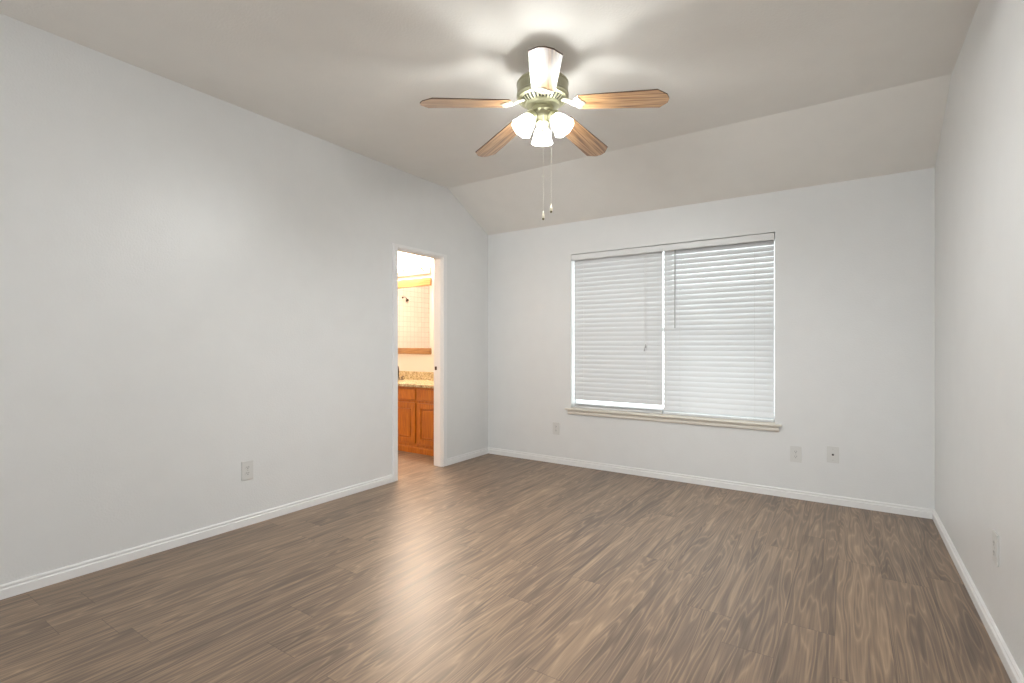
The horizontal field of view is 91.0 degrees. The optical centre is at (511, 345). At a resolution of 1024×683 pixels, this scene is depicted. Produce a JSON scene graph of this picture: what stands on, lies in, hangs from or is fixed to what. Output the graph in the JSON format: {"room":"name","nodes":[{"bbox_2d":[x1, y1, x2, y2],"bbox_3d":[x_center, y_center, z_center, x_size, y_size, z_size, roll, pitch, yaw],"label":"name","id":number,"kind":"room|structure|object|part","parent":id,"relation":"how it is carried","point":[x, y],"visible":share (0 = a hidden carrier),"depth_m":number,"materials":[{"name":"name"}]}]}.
{"room":"empty bedroom","nodes":[
{"label":"empty bedroom","id":0,"kind":"room"},
{"bbox_2d":[0,13,487,584],"bbox_3d":[-2.531,-0.186,2.336,0.100,2.786,8.000,0,0,34],"label":"wall","id":1,"kind":"structure","parent":0,"point":[195,285],"depth_m":3.05,"materials":[{"name":"paint"}]},
{"bbox_2d":[0,447,487,599],"bbox_3d":[-2.484,1.174,2.305,0.014,0.067,8.000,0,0,34],"label":"baseboard","id":2,"kind":"structure","parent":1,"relation":"attached to","point":[24,585],"depth_m":3.02,"materials":[{"name":"white paint"}]},
{"bbox_2d":[241,460,252,480],"bbox_3d":[-1.773,0.839,3.373,0.010,0.124,0.078,0,0,34],"label":"wall outlet","id":3,"kind":"object","parent":1,"relation":"attached to","point":[247,466],"visible":1,"depth_m":3.37,"materials":[{"name":"white plastic"}]},
{"bbox_2d":[392,243,446,481],"bbox_3d":[-0.902,0.153,4.775,0.132,2.109,0.714,0,0,34],"label":"door frame","id":4,"kind":"structure","parent":1,"relation":"in","point":[440,260],"depth_m":5.00,"materials":[{"name":"white paint"}]},
{"bbox_2d":[398,252,433,371],"bbox_3d":[-1.401,-0.043,6.548,2.700,2.500,0.100,0,0,34],"label":"wall","id":5,"kind":"structure","parent":0,"point":[406,362],"depth_m":6.32,"materials":[{"name":"white paint"}]},
{"bbox_2d":[398,277,430,353],"bbox_3d":[-1.426,-0.364,6.488,1.025,0.952,0.026,0,0,34],"label":"wall mirror","id":6,"kind":"object","parent":5,"relation":"attached to","point":[413,294],"visible":0.61,"depth_m":6.37,"materials":[{"name":"brown mirror"}]},
{"bbox_3d":[-1.426,-0.788,6.488,1.025,0.104,0.026,0,0,34],"label":"rail","id":7,"kind":"part","parent":6,"relation":"part of","materials":[{"name":"wood"}]},
{"bbox_3d":[-1.426,0.074,6.488,1.025,0.076,0.026,0,0,34],"label":"rail","id":8,"kind":"part","parent":6,"relation":"part of","materials":[{"name":"wood"}]},
{"bbox_2d":[398,259,430,276],"bbox_3d":[-1.394,-0.973,6.411,0.865,0.180,0.118,0,0,34],"label":"vanity light","id":9,"kind":"object","parent":5,"relation":"attached to","point":[422,269],"visible":0.62,"depth_m":6.31,"materials":[{"name":"silver metal"}]},
{"bbox_2d":[400,261,406,272],"bbox_3d":[-1.373,-0.991,6.385,0.086,0.144,0.096,0,0,34],"label":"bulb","id":10,"kind":"object","parent":9,"relation":"attached to","point":[403,264],"depth_m":6.36,"materials":[{"name":"white glass"}]},
{"bbox_2d":[409,260,415,271],"bbox_3d":[-1.242,-0.991,6.297,0.086,0.144,0.096,0,0,34],"label":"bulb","id":11,"kind":"object","parent":9,"relation":"attached to","point":[412,263],"depth_m":6.27,"materials":[{"name":"white glass"}]},
{"bbox_2d":[418,259,424,270],"bbox_3d":[-1.111,-0.991,6.209,0.086,0.144,0.096,0,0,34],"label":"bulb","id":12,"kind":"object","parent":9,"relation":"attached to","point":[421,262],"depth_m":6.19,"materials":[{"name":"white glass"}]},
{"bbox_2d":[399,371,433,379],"bbox_3d":[-1.134,0.382,6.295,1.966,0.100,0.021,0,0,34],"label":"backsplash","id":13,"kind":"structure","parent":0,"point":[415,375],"depth_m":6.33,"materials":[{"name":"stone"}]},
{"bbox_2d":[0,0,979,234],"bbox_3d":[-0.849,-1.421,1.296,4.053,0.516,8.140,0,0,34],"label":"ceiling","id":14,"kind":"structure","parent":0,"point":[766,96],"depth_m":2.98,"materials":[{"name":"paint"}]},
{"bbox_2d":[420,46,668,219],"bbox_3d":[0.204,-1.125,2.790,1.266,0.908,1.241,0,0,34],"label":"ceiling fan","id":15,"kind":"object","parent":14,"relation":"hanging from","point":[542,90],"visible":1,"depth_m":2.68,"materials":[{"name":"brown wood"}]},
{"bbox_3d":[-0.247,-1.272,2.646,0.472,0.006,0.152,-7,10,-16],"label":"blade","id":16,"kind":"part","parent":15,"relation":"part of","materials":[{"name":"brown wood"}]},
{"bbox_3d":[-0.071,-1.272,3.121,0.152,0.006,0.472,-10,-2,-34],"label":"blade","id":17,"kind":"part","parent":15,"relation":"part of","materials":[{"name":"brown wood"}]},
{"bbox_3d":[0.080,-1.202,2.716,0.125,0.104,0.125,41,-18,-21],"label":"lamp shade","id":18,"kind":"part","parent":15,"relation":"part of","materials":[{"name":"white glass"}]},
{"bbox_3d":[0.172,-1.202,2.862,0.125,0.104,0.125,0,38,2],"label":"lamp shade","id":19,"kind":"part","parent":15,"relation":"part of","materials":[{"name":"white glass"}]},
{"bbox_2d":[517,87,567,109],"bbox_3d":[0.168,-1.328,2.763,0.280,0.054,0.280,0,0,34],"label":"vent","id":20,"kind":"object","parent":15,"relation":"attached to","point":[529,99],"depth_m":2.70,"materials":[{"name":"gold metal"}]},
{"bbox_3d":[0.150,-1.272,2.332,0.152,0.006,0.472,8,7,1],"label":"blade","id":21,"kind":"part","parent":15,"relation":"part of","materials":[{"name":"brown wood"}]},
{"bbox_3d":[0.252,-1.202,2.709,0.125,0.104,0.125,-43,-21,25],"label":"lamp shade","id":22,"kind":"part","parent":15,"relation":"part of","materials":[{"name":"white glass"}]},
{"bbox_3d":[0.435,-1.272,3.100,0.152,0.006,0.472,-10,-13,37],"label":"blade","id":23,"kind":"part","parent":15,"relation":"part of","materials":[{"name":"brown wood"}]},
{"bbox_3d":[0.572,-1.272,2.613,0.472,0.006,0.152,7,-5,20],"label":"blade","id":24,"kind":"part","parent":15,"relation":"part of","materials":[{"name":"brown wood"}]},
{"bbox_2d":[0,450,1011,682],"bbox_3d":[-1.960,1.257,2.063,6.753,0.100,8.180,0,0,34],"label":"floor","id":25,"kind":"structure","parent":0,"point":[487,568],"depth_m":2.41,"materials":[{"name":"laminate"}]},
{"bbox_2d":[398,386,433,455],"bbox_3d":[-1.272,0.838,6.071,1.946,0.738,0.548,0,0,34],"label":"vanity cabinet","id":26,"kind":"object","parent":25,"relation":"on","point":[415,404],"visible":0.27,"depth_m":5.62,"materials":[{"name":"brown wood"}]},
{"bbox_3d":[-1.255,0.553,5.747,0.423,0.124,0.019,0,0,34],"label":"drawer","id":27,"kind":"part","parent":26,"relation":"part of","materials":[{"name":"brown wood"}]},
{"bbox_3d":[-1.256,0.872,5.745,0.423,0.454,0.024,0,0,34],"label":"door","id":28,"kind":"part","parent":26,"relation":"part of","materials":[{"name":"brown wood"}]},
{"bbox_2d":[398,371,433,387],"bbox_3d":[-1.284,0.400,6.069,1.966,0.136,0.564,0,0,34],"label":"countertop","id":29,"kind":"structure","parent":26,"relation":"on","point":[411,378],"depth_m":6.18,"materials":[{"name":"stone"}]},
{"bbox_3d":[-1.415,1.171,5.857,1.938,0.072,0.014,0,0,34],"label":"rail","id":30,"kind":"part","parent":26,"relation":"part of","materials":[{"name":"brown wood"}]},
{"bbox_3d":[-0.877,0.553,5.495,0.427,0.124,0.019,0,0,34],"label":"drawer","id":31,"kind":"part","parent":26,"relation":"part of","materials":[{"name":"brown wood"}]},
{"bbox_3d":[-0.878,0.872,5.492,0.427,0.454,0.024,0,0,34],"label":"door","id":32,"kind":"part","parent":26,"relation":"part of","materials":[{"name":"brown wood"}]},
{"bbox_2d":[488,168,934,508],"bbox_3d":[1.373,-0.073,4.622,4.053,2.560,0.140,0,0,34],"label":"wall","id":33,"kind":"structure","parent":0,"point":[855,259],"depth_m":3.95,"materials":[{"name":"paint"}]},
{"bbox_2d":[553,422,559,434],"bbox_3d":[0.451,0.851,5.148,0.078,0.124,0.010,0,0,34],"label":"wall outlet","id":34,"kind":"object","parent":33,"relation":"attached to","point":[556,425],"visible":1,"depth_m":5.14,"materials":[{"name":"white plastic"}]},
{"bbox_2d":[571,233,774,260],"bbox_3d":[1.357,-0.876,4.557,1.817,0.055,0.024,0,0,34],"label":"window valance","id":35,"kind":"object","parent":33,"relation":"attached to","point":[769,236],"visible":1,"depth_m":4.46,"materials":[{"name":"paint"}]},
{"bbox_2d":[565,407,781,431],"bbox_3d":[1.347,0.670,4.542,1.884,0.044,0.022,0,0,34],"label":"trim","id":36,"kind":"structure","parent":33,"relation":"attached to","point":[611,415],"depth_m":4.44,"materials":[{"name":"beige paint"}]},
{"bbox_2d":[575,240,774,419],"bbox_3d":[1.414,-0.139,4.643,1.829,1.543,0.050,0,0,34],"label":"window","id":37,"kind":"structure","parent":33,"relation":"in","point":[576,401],"depth_m":4.27,"materials":[{"name":"white plastic"}]},
{"bbox_2d":[574,251,663,413],"bbox_3d":[1.002,-0.141,4.834,0.897,1.532,0.070,0,0,34],"label":"window blind","id":38,"kind":"object","parent":37,"relation":"attached to","point":[618,313],"visible":0.98,"depth_m":4.81,"materials":[{"name":"white plastic"}]},
{"bbox_3d":[1.005,0.616,4.838,0.893,0.020,0.054,0,0,34],"label":"rail","id":39,"kind":"part","parent":38,"relation":"part of","materials":[{"name":"white plastic"}]},
{"bbox_3d":[1.231,-0.423,4.652,0.012,0.897,0.011,0,0,34],"label":"lift cord","id":40,"kind":"part","parent":38,"relation":"part of","materials":[{"name":"white plastic"}]},
{"bbox_2d":[663,240,774,422],"bbox_3d":[1.754,-0.141,4.331,0.903,1.532,0.070,0,0,34],"label":"window blind","id":41,"kind":"object","parent":37,"relation":"attached to","point":[719,349],"visible":0.95,"depth_m":4.31,"materials":[{"name":"white plastic"}]},
{"bbox_3d":[1.757,0.616,4.336,0.899,0.020,0.054,0,0,34],"label":"rail","id":42,"kind":"part","parent":41,"relation":"part of","materials":[{"name":"white plastic"}]},
{"bbox_2d":[488,447,933,518],"bbox_3d":[1.330,1.174,4.559,3.853,0.067,0.014,0,0,34],"label":"baseboard","id":43,"kind":"structure","parent":33,"relation":"attached to","point":[754,488],"depth_m":4.20,"materials":[{"name":"white paint"}]},
{"bbox_2d":[790,446,801,462],"bbox_3d":[2.232,0.857,3.958,0.078,0.124,0.010,0,0,34],"label":"wall outlet","id":44,"kind":"object","parent":33,"relation":"attached to","point":[795,451],"visible":1,"depth_m":3.96,"materials":[{"name":"white plastic"}]},
{"bbox_2d":[827,446,838,462],"bbox_3d":[2.435,0.831,3.818,0.078,0.124,0.018,0,0,34],"label":"cable jack plate","id":45,"kind":"object","parent":33,"relation":"attached to","point":[832,452],"visible":1,"depth_m":3.82,"materials":[{"name":"white plastic"}]},
{"bbox_2d":[935,0,1023,676],"bbox_3d":[0.756,-0.186,0.140,0.100,2.786,8.000,0,0,34],"label":"wall","id":46,"kind":"structure","parent":0,"point":[979,166],"depth_m":2.17,"materials":[{"name":"paint"}]},
{"bbox_2d":[933,509,1023,682],"bbox_3d":[0.708,1.174,0.172,0.014,0.067,8.000,0,0,34],"label":"baseboard","id":47,"kind":"structure","parent":46,"relation":"attached to","point":[1006,657],"depth_m":2.20,"materials":[{"name":"white paint"}]},
{"bbox_2d":[992,530,998,566],"bbox_3d":[1.959,0.822,2.040,0.010,0.124,0.078,0,0,34],"label":"wall outlet","id":48,"kind":"object","parent":46,"relation":"attached to","point":[995,537],"visible":1,"depth_m":2.03,"materials":[{"name":"white plastic"}]}
]}

